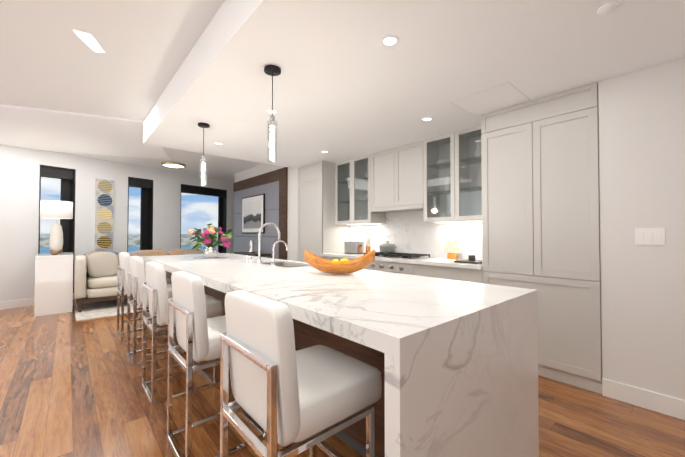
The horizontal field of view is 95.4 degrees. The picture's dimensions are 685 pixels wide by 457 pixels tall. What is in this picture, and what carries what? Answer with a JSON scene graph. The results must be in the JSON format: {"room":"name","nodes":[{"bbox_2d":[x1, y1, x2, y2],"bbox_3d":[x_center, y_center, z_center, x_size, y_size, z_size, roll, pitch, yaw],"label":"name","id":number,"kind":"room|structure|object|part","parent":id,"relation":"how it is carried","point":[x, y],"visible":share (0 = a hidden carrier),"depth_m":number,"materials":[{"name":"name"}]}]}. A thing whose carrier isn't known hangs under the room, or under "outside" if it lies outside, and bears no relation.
{"room":"kitchen","nodes":[
{"label":"kitchen","id":0,"kind":"room"},
{"bbox_2d":[0,104,170,159],"bbox_3d":[-5.421,-1.401,4.180,5.200,0.027,2.200,0,-1,-21],"label":"ceiling","id":1,"kind":"structure","parent":0,"point":[39,129],"depth_m":4.53,"materials":[{"name":"white paint"}]},
{"bbox_2d":[0,144,234,301],"bbox_3d":[-4.649,-0.011,6.731,0.300,2.718,12.000,-1,-1,33],"label":"wall","id":2,"kind":"structure","parent":0,"point":[19,198],"depth_m":5.91,"materials":[{"name":"white paint"}]},
{"bbox_2d":[0,295,74,309],"bbox_3d":[-4.517,1.281,6.622,0.013,0.130,12.000,-1,-1,33],"label":"baseboard","id":3,"kind":"structure","parent":2,"relation":"attached to","point":[16,303],"depth_m":5.20,"materials":[{"name":"white wood"}]},
{"bbox_2d":[38,165,75,292],"bbox_3d":[-5.300,0.046,5.733,0.296,2.330,0.500,-1,-1,33],"label":"window","id":4,"kind":"structure","parent":2,"relation":"in","point":[67,176],"depth_m":5.86,"materials":[{"name":"black"}]},
{"bbox_2d":[95,179,113,248],"bbox_3d":[-4.770,-0.285,6.241,0.033,1.390,0.300,-1,-1,33],"label":"artwork","id":5,"kind":"object","parent":2,"relation":"attached to","point":[104,204],"visible":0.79,"depth_m":6.22},
{"bbox_2d":[127,177,152,251],"bbox_3d":[-4.542,0.066,6.893,0.296,2.330,0.510,-1,-1,33],"label":"window","id":6,"kind":"structure","parent":2,"relation":"in","point":[145,186],"depth_m":7.03,"materials":[{"name":"black"}]},
{"bbox_2d":[180,184,226,252],"bbox_3d":[-3.701,0.088,8.180,0.296,2.330,1.305,-1,-1,33],"label":"window","id":7,"kind":"structure","parent":2,"relation":"in","point":[220,195],"depth_m":8.50,"materials":[{"name":"black"}]},
{"bbox_2d":[0,0,263,181],"bbox_3d":[-1.629,-1.475,3.628,10.500,0.100,14.500,1,-1,-41],"label":"ceiling","id":8,"kind":"structure","parent":0,"point":[50,59],"depth_m":2.63,"materials":[{"name":"white paint"}]},
{"bbox_2d":[73,30,104,52],"bbox_3d":[-1.963,-1.445,2.419,0.200,0.001,0.270,1,-1,-41],"label":"ceiling light","id":9,"kind":"object","parent":8,"relation":"attached to","point":[89,40],"visible":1,"depth_m":2.41,"materials":[{"name":"white"}]},
{"bbox_2d":[160,161,185,167],"bbox_3d":[-3.596,-1.348,6.625,0.490,0.049,0.490,1,-1,-41],"label":"flush ceiling light","id":10,"kind":"object","parent":8,"relation":"attached to","point":[169,164],"visible":1,"depth_m":6.54,"materials":[{"name":"white glass"}]},
{"bbox_2d":[235,163,297,260],"bbox_3d":[-1.359,-0.007,6.969,1.000,2.718,2.850,1,-1,-41],"label":"wall","id":11,"kind":"structure","parent":0,"point":[292,230],"depth_m":5.76,"materials":[{"name":"white paint"}]},
{"bbox_2d":[233,167,287,259],"bbox_3d":[-1.865,0.104,6.758,0.030,2.490,2.485,1,-1,-41],"label":"panel","id":12,"kind":"object","parent":11,"relation":"attached to","point":[272,186],"visible":0.56,"depth_m":6.36,"materials":[{"name":"grey"}]},
{"bbox_2d":[242,194,264,233],"bbox_3d":[-1.980,-0.305,6.860,0.035,0.830,1.080,1,-1,-41],"label":"framed photo","id":13,"kind":"object","parent":12,"relation":"attached to","point":[253,214],"visible":0.95,"depth_m":6.79,"materials":[{"name":"black"}]},
{"bbox_2d":[0,299,684,456],"bbox_3d":[-1.629,1.324,3.580,10.500,0.060,14.500,1,-1,-41],"label":"floor","id":14,"kind":"structure","parent":0,"point":[70,386],"depth_m":2.19,"materials":[{"name":"brown wood"}]},
{"bbox_2d":[34,200,72,316],"bbox_3d":[-4.725,0.436,5.130,0.430,1.770,0.940,1,-1,-41],"label":"console","id":15,"kind":"object","parent":14,"relation":"on","point":[54,280],"visible":1,"depth_m":4.83,"materials":[{"name":"white paint"}]},
{"bbox_3d":[-4.741,-0.309,5.169,0.400,0.280,0.400,1,-1,-41],"label":"lampshade","id":16,"kind":"part","parent":15,"relation":"part of","materials":[{"name":"white fabric"}]},
{"bbox_2d":[74,297,138,320],"bbox_3d":[-3.386,1.327,5.864,2.510,0.012,1.750,1,-1,-41],"label":"living room rug","id":17,"kind":"object","parent":14,"relation":"on","point":[97,309],"visible":0.36,"depth_m":5.03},
{"bbox_2d":[74,249,218,311],"bbox_3d":[-3.585,0.866,5.863,2.220,0.910,0.900,1,-1,-41],"label":"sofa","id":18,"kind":"object","parent":17,"relation":"on","point":[95,276],"visible":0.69,"depth_m":5.15,"materials":[{"name":"beige fabric"}]},
{"bbox_2d":[117,252,171,341],"bbox_3d":[-2.463,0.797,3.880,0.525,1.005,0.440,1,-1,-41],"label":"stool","id":19,"kind":"object","parent":14,"relation":"on","point":[123,268],"visible":0.56,"depth_m":3.62,"materials":[{"name":"white leather"}]},
{"bbox_3d":[-2.458,0.526,3.889,0.513,0.463,0.440,1,-1,-41],"label":"seat","id":20,"kind":"part","parent":19,"relation":"part of","materials":[{"name":"white leather"}]},
{"bbox_2d":[126,256,185,365],"bbox_3d":[-1.887,0.786,3.228,0.525,1.005,0.440,1,-1,-41],"label":"stool","id":21,"kind":"object","parent":14,"relation":"on","point":[136,277],"visible":0.56,"depth_m":2.98,"materials":[{"name":"white leather"}]},
{"bbox_3d":[-1.883,0.515,3.236,0.513,0.463,0.440,1,-1,-41],"label":"seat","id":22,"kind":"part","parent":21,"relation":"part of","materials":[{"name":"white leather"}]},
{"bbox_2d":[142,262,223,404],"bbox_3d":[-1.311,0.775,2.576,0.525,1.005,0.440,1,-1,-41],"label":"stool","id":23,"kind":"object","parent":14,"relation":"on","point":[155,287],"visible":0.58,"depth_m":2.35,"materials":[{"name":"white leather"}]},
{"bbox_3d":[-1.307,0.504,2.584,0.513,0.463,0.440,1,-1,-41],"label":"seat","id":24,"kind":"part","parent":23,"relation":"part of","materials":[{"name":"white leather"}]},
{"bbox_2d":[167,271,266,456],"bbox_3d":[-0.736,0.764,1.924,0.525,1.005,0.440,1,-1,-41],"label":"stool","id":25,"kind":"object","parent":14,"relation":"on","point":[198,333],"visible":0.75,"depth_m":1.69,"materials":[{"name":"white leather"}]},
{"bbox_3d":[-0.731,0.493,1.932,0.513,0.463,0.440,1,-1,-41],"label":"seat","id":26,"kind":"part","parent":25,"relation":"part of","materials":[{"name":"white leather"}]},
{"bbox_2d":[234,239,270,257],"bbox_3d":[-1.877,0.783,6.439,0.340,1.121,1.000,1,-1,-41],"label":"side table","id":27,"kind":"object","parent":14,"relation":"on","point":[251,252],"visible":0.48,"depth_m":6.39,"materials":[{"name":"grey"}]},
{"bbox_2d":[220,290,381,456],"bbox_3d":[-0.160,0.752,1.272,0.525,1.005,0.440,1,-1,-41],"label":"stool","id":28,"kind":"object","parent":14,"relation":"on","point":[286,393],"visible":1,"depth_m":1.11,"materials":[{"name":"white leather"}]},
{"bbox_2d":[297,161,352,261],"bbox_3d":[-0.328,0.119,5.480,0.618,2.416,0.736,1,-1,-41],"label":"tall cabinet","id":29,"kind":"object","parent":14,"relation":"on","point":[325,189],"depth_m":5.18,"materials":[{"name":"grey paint"}]},
{"bbox_2d":[324,258,352,260],"bbox_3d":[0.184,0.877,4.887,0.618,0.879,0.809,1,-1,-41],"label":"base cabinet","id":30,"kind":"object","parent":14,"relation":"on","point":[331,259],"depth_m":4.70,"materials":[{"name":"grey paint"}]},
{"bbox_2d":[139,255,538,456],"bbox_3d":[-0.860,0.854,3.013,1.222,0.860,4.500,1,-1,-41],"label":"kitchen island","id":31,"kind":"object","parent":14,"relation":"on","point":[454,363],"depth_m":1.35,"materials":[{"name":"stone"}]},
{"bbox_2d":[188,224,232,257],"bbox_3d":[-1.710,0.158,4.027,0.572,0.445,0.511,1,-1,-41],"label":"flower arrangement","id":32,"kind":"object","parent":31,"relation":"on","point":[208,236],"visible":1,"depth_m":3.95,"materials":[{"name":"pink plant"}]},
{"bbox_2d":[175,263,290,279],"bbox_3d":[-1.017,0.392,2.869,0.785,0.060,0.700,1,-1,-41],"label":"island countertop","id":33,"kind":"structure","parent":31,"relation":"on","point":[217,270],"depth_m":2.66,"materials":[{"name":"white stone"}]},
{"bbox_2d":[262,262,308,266],"bbox_3d":[-0.592,0.486,3.243,0.358,0.212,0.708,1,-1,-41],"label":"sink","id":34,"kind":"object","parent":33,"relation":"in","point":[278,264],"depth_m":3.48,"materials":[{"name":"silver metal"}]},
{"bbox_2d":[304,250,374,273],"bbox_3d":[-0.023,0.258,2.428,0.433,0.186,0.409,1,-1,-41],"label":"fruit bowl","id":35,"kind":"object","parent":31,"relation":"on","point":[342,266],"visible":1,"depth_m":2.37,"materials":[{"name":"brown wood"}]},
{"bbox_2d":[353,258,408,273],"bbox_3d":[0.749,0.866,4.247,0.618,0.879,1.020,1,-1,-41],"label":"stove","id":36,"kind":"object","parent":14,"relation":"on","point":[394,267],"depth_m":3.93,"materials":[{"name":"grey metal"}]},
{"bbox_2d":[409,266,488,283],"bbox_3d":[1.348,0.855,3.569,0.618,0.879,0.910,1,-1,-41],"label":"base cabinet","id":37,"kind":"object","parent":14,"relation":"on","point":[444,272],"depth_m":3.32,"materials":[{"name":"grey paint"}]},
{"bbox_2d":[321,253,480,269],"bbox_3d":[0.751,0.405,4.230,0.648,0.040,2.556,1,-1,-41],"label":"countertop","id":38,"kind":"structure","parent":37,"relation":"on","point":[413,259],"depth_m":3.80,"materials":[{"name":"white stone"}]},
{"bbox_2d":[344,241,363,253],"bbox_3d":[0.188,0.301,4.939,0.160,0.191,0.295,1,-1,-41],"label":"toaster","id":39,"kind":"object","parent":38,"relation":"on","point":[353,247],"visible":1,"depth_m":4.87,"materials":[{"name":"silver metal"}]},
{"bbox_2d":[366,231,369,252],"bbox_3d":[0.396,0.220,4.826,0.076,0.350,0.076,1,-1,-41],"label":"mill","id":40,"kind":"object","parent":38,"relation":"on","point":[368,244],"visible":0.85,"depth_m":4.79,"materials":[{"name":"glass"}]},
{"bbox_2d":[379,241,396,252],"bbox_3d":[0.652,0.264,4.505,0.250,0.160,0.310,1,-1,-41],"label":"pot","id":41,"kind":"object","parent":38,"relation":"on","point":[387,247],"visible":1,"depth_m":4.41,"materials":[{"name":"grey metal"}]},
{"bbox_2d":[444,238,461,258],"bbox_3d":[1.370,0.251,3.885,0.065,0.254,0.220,1,-1,-41],"label":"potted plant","id":42,"kind":"object","parent":38,"relation":"on","point":[452,247],"visible":0.98,"depth_m":3.87,"materials":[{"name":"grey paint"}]},
{"bbox_2d":[454,255,481,263],"bbox_3d":[1.427,0.331,3.414,0.320,0.079,0.260,1,-1,-41],"label":"tray","id":43,"kind":"object","parent":38,"relation":"on","point":[471,259],"visible":0.98,"depth_m":3.35,"materials":[{"name":"grey metal"}]},
{"bbox_2d":[477,82,601,393],"bbox_3d":[1.911,0.075,2.945,0.618,2.416,0.910,1,-1,-41],"label":"tall cabinet","id":44,"kind":"object","parent":14,"relation":"on","point":[509,196],"depth_m":2.64,"materials":[{"name":"grey paint"}]},
{"bbox_2d":[369,149,396,209],"bbox_3d":[0.718,-0.703,4.506,0.358,0.806,0.509,1,-1,-41],"label":"upper cabinet","id":45,"kind":"object","parent":0,"relation":"attached to","point":[378,161],"depth_m":4.46,"materials":[{"name":"grey paint"}]},
{"bbox_3d":[0.281,-0.585,4.998,0.358,1.026,0.808,1,-1,-41],"label":"glass","id":46,"kind":"part","parent":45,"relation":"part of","materials":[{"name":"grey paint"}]},
{"bbox_2d":[143,0,684,167],"bbox_3d":[1.373,-1.300,2.113,3.360,0.298,8.260,1,-1,-41],"label":"ceiling","id":47,"kind":"structure","parent":0,"point":[347,85],"depth_m":2.22,"materials":[{"name":"white paint"}]},
{"bbox_2d":[198,122,209,185],"bbox_3d":[-1.503,-0.794,3.367,0.120,0.668,0.120,1,-1,-41],"label":"pendant light","id":48,"kind":"object","parent":47,"relation":"hanging from","point":[203,177],"visible":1,"depth_m":3.35,"materials":[{"name":"glass"}]},
{"bbox_2d":[266,109,277,113],"bbox_3d":[-0.682,-1.132,3.017,0.116,0.005,0.116,1,-1,-41],"label":"recessed light","id":49,"kind":"object","parent":47,"relation":"in","point":[269,111],"visible":0.9,"depth_m":3.01,"materials":[{"name":"white paint"}]},
{"bbox_2d":[264,65,280,162],"bbox_3d":[-0.503,-0.813,2.236,0.120,0.668,0.120,1,-1,-41],"label":"pendant light","id":50,"kind":"object","parent":47,"relation":"hanging from","point":[272,70],"visible":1,"depth_m":2.22,"materials":[{"name":"glass"}]},
{"bbox_2d":[380,35,398,46],"bbox_3d":[0.291,-1.151,1.916,0.116,0.005,0.116,1,-1,-41],"label":"recessed light","id":51,"kind":"object","parent":47,"relation":"in","point":[389,41],"visible":1,"depth_m":1.91,"materials":[{"name":"white paint"}]},
{"bbox_2d":[421,117,432,121],"bbox_3d":[0.875,-1.129,3.218,0.116,0.005,0.116,1,-1,-41],"label":"recessed light","id":52,"kind":"object","parent":47,"relation":"in","point":[425,119],"visible":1,"depth_m":3.22,"materials":[{"name":"white paint"}]},
{"bbox_2d":[450,82,529,114],"bbox_3d":[1.323,-1.139,2.787,0.500,0.001,0.500,1,-1,-41],"label":"ceiling access panel","id":53,"kind":"object","parent":47,"relation":"attached to","point":[490,88],"visible":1,"depth_m":2.72,"materials":[{"name":"grey paint"}]},
{"bbox_2d":[597,2,618,14],"bbox_3d":[1.393,-1.152,1.635,0.090,0.013,0.090,1,-1,-41],"label":"smoke detector","id":54,"kind":"object","parent":47,"relation":"attached to","point":[608,8],"visible":0.96,"depth_m":1.62,"materials":[{"name":"white paint"}]},
{"bbox_2d":[389,138,440,209],"bbox_3d":[0.976,-0.708,4.214,0.358,0.806,0.509,1,-1,-41],"label":"upper cabinet","id":55,"kind":"object","parent":0,"relation":"attached to","point":[415,167],"depth_m":4.04,"materials":[{"name":"grey paint"}]},
{"bbox_3d":[1.425,-0.602,3.703,0.358,1.036,0.848,1,-1,-41],"label":"glass","id":56,"kind":"part","parent":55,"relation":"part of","materials":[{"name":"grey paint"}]},
{"bbox_2d":[598,57,684,399],"bbox_3d":[3.678,0.045,1.255,1.010,2.418,3.957,1,-1,-41],"label":"wall","id":57,"kind":"structure","parent":0,"point":[641,112],"depth_m":2.22,"materials":[{"name":"white paint"}]},
{"bbox_2d":[602,378,684,419],"bbox_3d":[3.294,1.183,0.896,0.013,0.130,3.956,1,-1,-41],"label":"baseboard","id":58,"kind":"structure","parent":57,"relation":"attached to","point":[656,402],"depth_m":2.20,"materials":[{"name":"white"}]},
{"bbox_2d":[635,228,664,244],"bbox_3d":[2.165,0.055,2.196,0.010,0.120,0.150,1,-1,-41],"label":"switch plate","id":59,"kind":"object","parent":57,"relation":"attached to","point":[649,236],"visible":1,"depth_m":2.19,"materials":[{"name":"white plastic"}]}
]}

